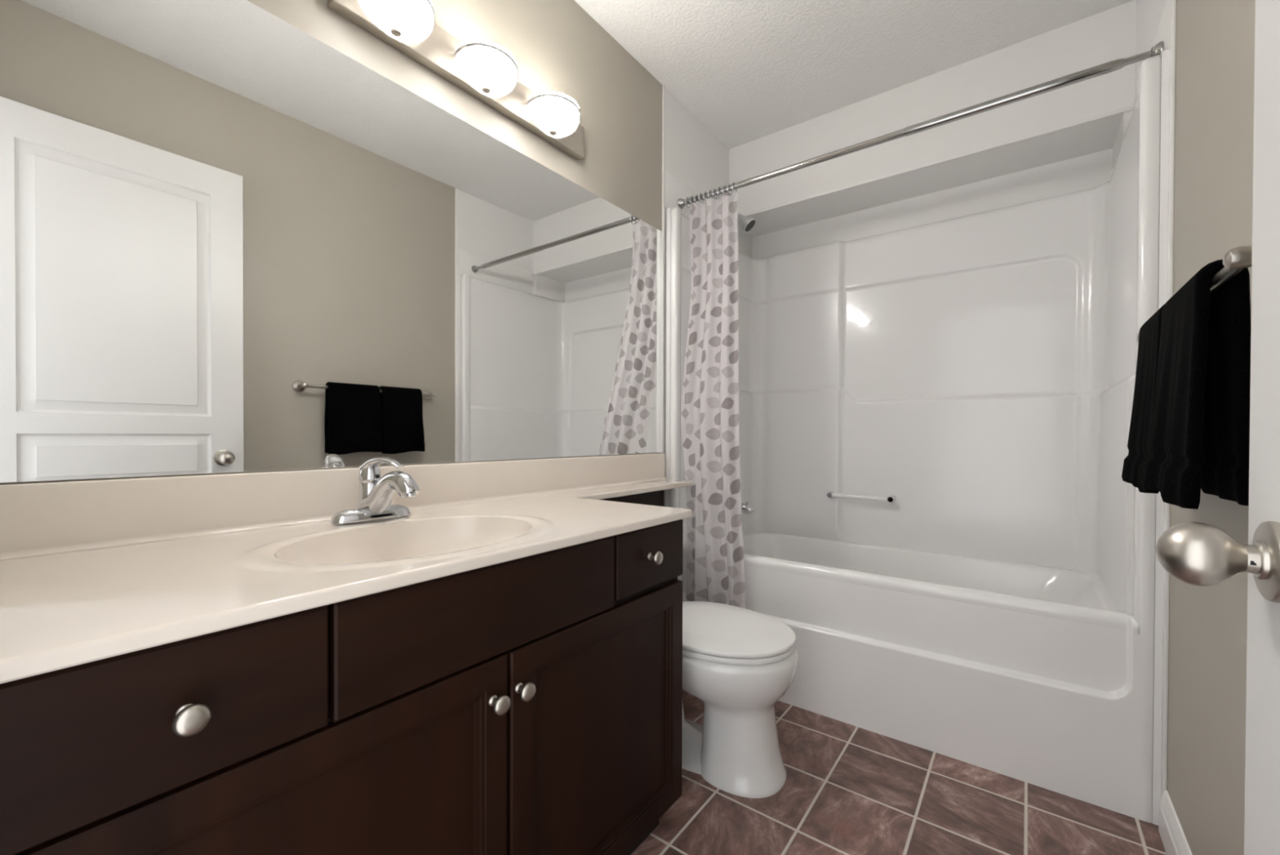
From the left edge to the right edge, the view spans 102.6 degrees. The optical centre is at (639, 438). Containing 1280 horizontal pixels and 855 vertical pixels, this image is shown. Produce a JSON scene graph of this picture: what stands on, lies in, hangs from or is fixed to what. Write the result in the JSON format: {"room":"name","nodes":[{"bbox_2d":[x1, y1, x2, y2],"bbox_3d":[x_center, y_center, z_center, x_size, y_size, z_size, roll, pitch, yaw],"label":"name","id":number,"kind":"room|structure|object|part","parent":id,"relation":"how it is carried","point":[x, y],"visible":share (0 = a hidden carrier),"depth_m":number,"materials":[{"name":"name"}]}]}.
{"room":"bathroom","nodes":[
{"label":"bathroom","id":0,"kind":"room"},
{"bbox_2d":[0,0,752,550],"bbox_3d":[-0.236,-0.262,1.813,0.100,2.440,2.950,1,1,37],"label":"wall","id":1,"kind":"structure","parent":0,"point":[556,46],"depth_m":1.75,"materials":[{"name":"beige paint"}]},
{"bbox_2d":[0,0,662,483],"bbox_3d":[-0.461,-0.400,1.426,0.005,0.928,1.834,1,1,37],"label":"wall mirror","id":2,"kind":"object","parent":1,"relation":"attached to","point":[230,242],"visible":1,"depth_m":1.04,"materials":[{"name":"silver mirror"}]},
{"bbox_2d":[0,453,665,551],"bbox_3d":[-0.457,0.129,1.425,0.020,0.129,1.836,1,1,37],"label":"backsplash","id":3,"kind":"structure","parent":1,"relation":"attached to","point":[46,513],"depth_m":0.99,"materials":[{"name":"beige stone"}]},
{"bbox_2d":[327,0,583,159],"bbox_3d":[-0.393,-0.993,1.394,0.144,0.114,0.785,1,1,37],"label":"vanity light","id":4,"kind":"object","parent":1,"relation":"attached to","point":[486,71],"visible":1,"depth_m":1.33,"materials":[{"name":"silver glass"}]},
{"bbox_3d":[-0.544,-0.977,1.171,0.110,0.072,0.163,1,1,37],"label":"lamp shade","id":5,"kind":"part","parent":4,"relation":"part of","materials":[{"name":"white glass"}]},
{"bbox_3d":[-0.394,-0.978,1.368,0.110,0.072,0.163,1,1,37],"label":"lamp shade","id":6,"kind":"part","parent":4,"relation":"part of","materials":[{"name":"white glass"}]},
{"bbox_3d":[-0.247,-0.980,1.563,0.110,0.072,0.163,1,1,37],"label":"lamp shade","id":7,"kind":"part","parent":4,"relation":"part of","materials":[{"name":"white glass"}]},
{"bbox_2d":[661,84,665,453],"bbox_3d":[0.096,-0.263,2.164,0.006,2.440,0.012,1,1,37],"label":"trim","id":8,"kind":"structure","parent":1,"relation":"attached to","point":[664,86],"depth_m":2.16,"materials":[{"name":"white paint"}]},
{"bbox_2d":[664,169,706,218],"bbox_3d":[0.278,-1.058,2.396,0.004,0.157,0.584,1,1,37],"label":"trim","id":9,"kind":"structure","parent":1,"relation":"attached to","point":[674,189],"depth_m":2.23,"materials":[{"name":"white"}]},
{"bbox_2d":[737,213,755,231],"bbox_3d":[0.440,-1.035,2.427,0.224,0.140,0.068,1,1,37],"label":"sprayer","id":10,"kind":"object","parent":1,"relation":"attached to","point":[747,223],"visible":0.46,"depth_m":2.37,"materials":[{"name":"silver metal"}]},
{"bbox_2d":[677,40,1163,208],"bbox_3d":[0.776,-1.028,1.804,1.503,0.044,0.044,1,1,37],"label":"shower rod","id":11,"kind":"object","parent":1,"relation":"attached to","point":[1111,66],"visible":0.89,"depth_m":1.62,"materials":[{"name":"silver metal"}]},
{"bbox_2d":[677,198,684,208],"bbox_3d":[0.185,-1.034,2.251,0.020,0.044,0.044,1,1,37],"label":"mounting bracket","id":12,"kind":"object","parent":11,"relation":"on","point":[681,202],"depth_m":2.24,"materials":[{"name":"silver metal"}]},
{"bbox_2d":[680,182,746,608],"bbox_3d":[0.298,-0.116,2.068,0.371,1.867,0.221,1,1,37],"label":"shower curtain","id":13,"kind":"object","parent":11,"relation":"hanging from","point":[715,560],"visible":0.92,"depth_m":2.06,"materials":[{"name":"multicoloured fabric"}]},
{"bbox_2d":[1151,40,1163,57],"bbox_3d":[1.368,-1.022,1.357,0.020,0.044,0.044,1,1,37],"label":"mounting bracket","id":14,"kind":"object","parent":11,"relation":"on","point":[1156,50],"depth_m":1.34,"materials":[{"name":"silver metal"}]},
{"bbox_2d":[573,0,1133,149],"bbox_3d":[0.412,-1.515,1.316,1.714,0.080,2.950,1,1,37],"label":"ceiling","id":15,"kind":"structure","parent":0,"point":[748,70],"depth_m":1.92,"materials":[{"name":"white paint"}]},
{"bbox_2d":[630,689,1166,854],"bbox_3d":[0.404,0.995,1.337,1.714,0.060,2.950,1,1,37],"label":"floor","id":16,"kind":"structure","parent":0,"point":[847,788],"depth_m":1.32,"materials":[{"name":"tile"}]},
{"bbox_2d":[0,489,683,854],"bbox_3d":[-0.236,0.581,1.263,0.577,0.764,1.825,1,1,37],"label":"vanity cabinet","id":17,"kind":"object","parent":16,"relation":"on","point":[532,704],"visible":0.95,"depth_m":0.70,"materials":[{"name":"brown wood"}]},
{"bbox_3d":[-0.475,0.283,0.533,0.019,0.150,0.274,1,1,37],"label":"drawer","id":18,"kind":"part","parent":17,"relation":"part of","materials":[{"name":"brown wood"}]},
{"bbox_3d":[-0.455,0.282,0.518,0.032,0.030,0.030,1,1,37],"label":"knob","id":19,"kind":"part","parent":17,"relation":"part of","materials":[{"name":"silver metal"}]},
{"bbox_3d":[-0.394,0.634,0.645,0.019,0.544,0.548,1,1,37],"label":"door","id":20,"kind":"part","parent":17,"relation":"part of","materials":[{"name":"brown wood"}]},
{"bbox_2d":[0,453,692,683],"bbox_3d":[-0.240,0.185,1.265,0.558,0.236,1.842,1,1,37],"label":"countertop","id":21,"kind":"structure","parent":17,"relation":"on","point":[99,569],"depth_m":0.85,"materials":[{"name":"beige stone"}]},
{"bbox_2d":[330,456,419,524],"bbox_3d":[-0.562,0.107,1.085,0.159,0.135,0.154,0,1,-33],"label":"faucet","id":22,"kind":"object","parent":21,"relation":"on","point":[376,494],"visible":1,"depth_m":1.08,"materials":[{"name":"silver metal"}]},
{"bbox_3d":[-0.555,0.067,1.104,0.114,0.056,0.044,0,1,20],"label":"lever handle","id":23,"kind":"part","parent":22,"relation":"part of","materials":[{"name":"silver metal"}]},
{"bbox_3d":[-0.527,0.119,1.093,0.142,0.102,0.054,0,1,20],"label":"spout","id":24,"kind":"part","parent":22,"relation":"part of","materials":[{"name":"silver metal"}]},
{"bbox_2d":[274,517,532,563],"bbox_3d":[-0.406,0.242,0.948,0.330,0.126,0.450,1,1,37],"label":"basin","id":25,"kind":"object","parent":21,"relation":"in","point":[398,541],"depth_m":1.06,"materials":[{"name":"beige ceramic"}]},
{"bbox_3d":[-0.226,0.425,0.822,0.032,0.030,0.030,1,1,37],"label":"knob","id":26,"kind":"part","parent":17,"relation":"part of","materials":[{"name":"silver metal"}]},
{"bbox_3d":[-0.255,0.553,0.853,0.011,0.702,1.147,1,1,37],"label":"frame","id":27,"kind":"part","parent":17,"relation":"part of","materials":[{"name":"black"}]},
{"bbox_3d":[-0.194,0.424,0.864,0.032,0.030,0.030,1,1,37],"label":"knob","id":28,"kind":"part","parent":17,"relation":"part of","materials":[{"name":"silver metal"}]},
{"bbox_3d":[-0.062,0.631,1.084,0.019,0.544,0.538,1,1,37],"label":"door","id":29,"kind":"part","parent":17,"relation":"part of","materials":[{"name":"brown wood"}]},
{"bbox_3d":[-0.110,0.246,1.887,0.019,0.104,0.676,1,1,37],"label":"support rail","id":30,"kind":"part","parent":17,"relation":"part of","materials":[{"name":"brown wood"}]},
{"bbox_3d":[0.023,0.274,1.192,0.019,0.140,0.260,1,1,37],"label":"drawer","id":31,"kind":"part","parent":17,"relation":"part of","materials":[{"name":"brown wood"}]},
{"bbox_3d":[0.034,0.270,1.164,0.032,0.030,0.030,1,1,37],"label":"knob","id":32,"kind":"part","parent":17,"relation":"part of","materials":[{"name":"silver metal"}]},
{"bbox_2d":[681,518,798,797],"bbox_3d":[0.141,0.617,1.613,0.708,0.688,0.432,1,1,37],"label":"toilet","id":33,"kind":"object","parent":16,"relation":"on","point":[739,661],"visible":0.54,"depth_m":1.40,"materials":[{"name":"white ceramic"}]},
{"bbox_3d":[0.232,0.584,1.544,0.460,0.016,0.372,1,1,37],"label":"seat","id":34,"kind":"part","parent":33,"relation":"part of","materials":[{"name":"white plastic"}]},
{"bbox_3d":[0.230,0.566,1.545,0.469,0.016,0.376,1,1,37],"label":"lid","id":35,"kind":"part","parent":33,"relation":"part of","materials":[{"name":"white plastic"}]},
{"bbox_2d":[665,48,1169,825],"bbox_3d":[0.966,-0.005,2.066,1.510,1.930,0.865,1,1,37],"label":"bathtub","id":36,"kind":"object","parent":16,"relation":"on","point":[1002,614],"visible":0.84,"depth_m":2.04,"materials":[{"name":"white plastic"}]},
{"bbox_2d":[741,501,754,514],"bbox_3d":[0.463,0.324,2.435,0.166,0.061,0.060,1,1,37],"label":"tub spout","id":37,"kind":"object","parent":36,"relation":"attached to","point":[747,508],"visible":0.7,"depth_m":2.39,"materials":[{"name":"silver metal"}]},
{"bbox_2d":[826,491,896,502],"bbox_3d":[1.052,0.277,2.448,0.305,0.032,0.058,1,1,37],"label":"grab bar","id":38,"kind":"object","parent":36,"relation":"attached to","point":[891,498],"visible":1,"depth_m":2.42,"materials":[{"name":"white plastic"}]},
{"bbox_3d":[1.041,0.278,2.433,0.249,0.021,0.021,1,1,37],"label":"rail","id":39,"kind":"part","parent":38,"relation":"part of","materials":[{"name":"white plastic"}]},
{"bbox_2d":[742,530,1117,610],"bbox_3d":[0.987,0.670,2.103,1.483,0.324,0.771,1,1,37],"label":"tub basin","id":40,"kind":"object","parent":36,"relation":"in","point":[1075,584],"depth_m":2.24,"materials":[{"name":"white plastic"}]},
{"bbox_2d":[728,0,1136,237],"bbox_3d":[1.147,-1.299,2.291,1.514,0.364,0.280,1,1,37],"label":"wall","id":41,"kind":"structure","parent":0,"point":[1108,35],"depth_m":2.08,"materials":[{"name":"white paint"}]},
{"bbox_2d":[737,105,1133,218],"bbox_3d":[1.060,-1.119,2.178,1.514,0.014,0.006,1,1,37],"label":"trim","id":42,"kind":"structure","parent":41,"relation":"attached to","point":[1130,108],"depth_m":2.02,"materials":[{"name":"white"}]},
{"bbox_2d":[752,148,1112,258],"bbox_3d":[1.263,-0.262,2.457,1.514,2.440,0.115,1,1,37],"label":"wall","id":43,"kind":"structure","parent":0,"point":[1088,171],"depth_m":2.29,"materials":[{"name":"white paint"}]},
{"bbox_2d":[1134,0,1255,854],"bbox_3d":[1.051,-0.249,0.840,0.100,2.440,2.950,1,1,37],"label":"wall","id":44,"kind":"structure","parent":0,"point":[1215,42],"depth_m":0.99,"materials":[{"name":"beige paint"}]},
{"bbox_2d":[1112,110,1133,172],"bbox_3d":[1.739,-1.039,1.846,0.028,0.144,0.278,1,1,37],"label":"trim","id":45,"kind":"structure","parent":44,"relation":"attached to","point":[1126,117],"depth_m":1.80,"materials":[{"name":"white"}]},
{"bbox_2d":[1133,0,1170,106],"bbox_3d":[1.485,-1.047,1.489,0.004,0.157,0.574,1,1,37],"label":"trim","id":46,"kind":"structure","parent":44,"relation":"attached to","point":[1162,33],"depth_m":1.33,"materials":[{"name":"white"}]},
{"bbox_2d":[1160,0,1176,798],"bbox_3d":[1.300,-0.252,1.259,0.008,2.440,0.021,1,1,37],"label":"trim","id":47,"kind":"structure","parent":44,"relation":"attached to","point":[1172,2],"depth_m":1.25,"materials":[{"name":"white paint"}]},
{"bbox_2d":[1158,790,1192,854],"bbox_3d":[0.733,0.919,0.529,0.014,0.106,1.839,1,1,37],"label":"baseboard","id":48,"kind":"structure","parent":44,"relation":"attached to","point":[1172,835],"depth_m":1.18,"materials":[{"name":"white wood"}]},
{"bbox_2d":[1136,245,1252,342],"bbox_3d":[0.960,-0.225,0.873,0.085,0.055,0.698,1,1,37],"label":"towel bar","id":49,"kind":"object","parent":44,"relation":"attached to","point":[1235,260],"visible":0.31,"depth_m":0.64,"materials":[{"name":"grey metal"}]},
{"bbox_2d":[1121,303,1201,493],"bbox_3d":[1.018,-0.075,1.000,0.099,0.352,0.226,1,1,37],"label":"hand towel","id":50,"kind":"object","parent":49,"relation":"hanging from","point":[1149,332],"visible":0.36,"depth_m":1.01,"materials":[{"name":"black fabric"}]},
{"bbox_2d":[1140,259,1251,509],"bbox_3d":[0.873,-0.075,0.809,0.098,0.349,0.250,1,1,37],"label":"hand towel","id":51,"kind":"object","parent":49,"relation":"hanging from","point":[1202,400],"visible":0.96,"depth_m":0.75,"materials":[{"name":"black fabric"}]},
{"bbox_3d":[0.761,-0.223,0.620,0.073,0.028,0.028,1,1,37],"label":"post","id":52,"kind":"part","parent":49,"relation":"part of","materials":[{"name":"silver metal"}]},
{"bbox_3d":[-0.449,-0.249,0.194,1.514,2.440,0.110,1,1,37],"label":"wall","id":53,"kind":"structure","parent":0,"visible":0},
{"bbox_2d":[1155,0,1279,854],"bbox_3d":[0.332,-0.054,0.163,0.148,2.033,0.780,1,1,37],"label":"door","id":54,"kind":"structure","parent":53,"relation":"in","point":[1193,553],"depth_m":0.43,"materials":[{"name":"white paint"}]},
{"bbox_3d":[0.481,0.099,0.442,0.052,0.054,0.054,1,1,37],"label":"knob","id":55,"kind":"part","parent":54,"relation":"part of","materials":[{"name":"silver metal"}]}
]}

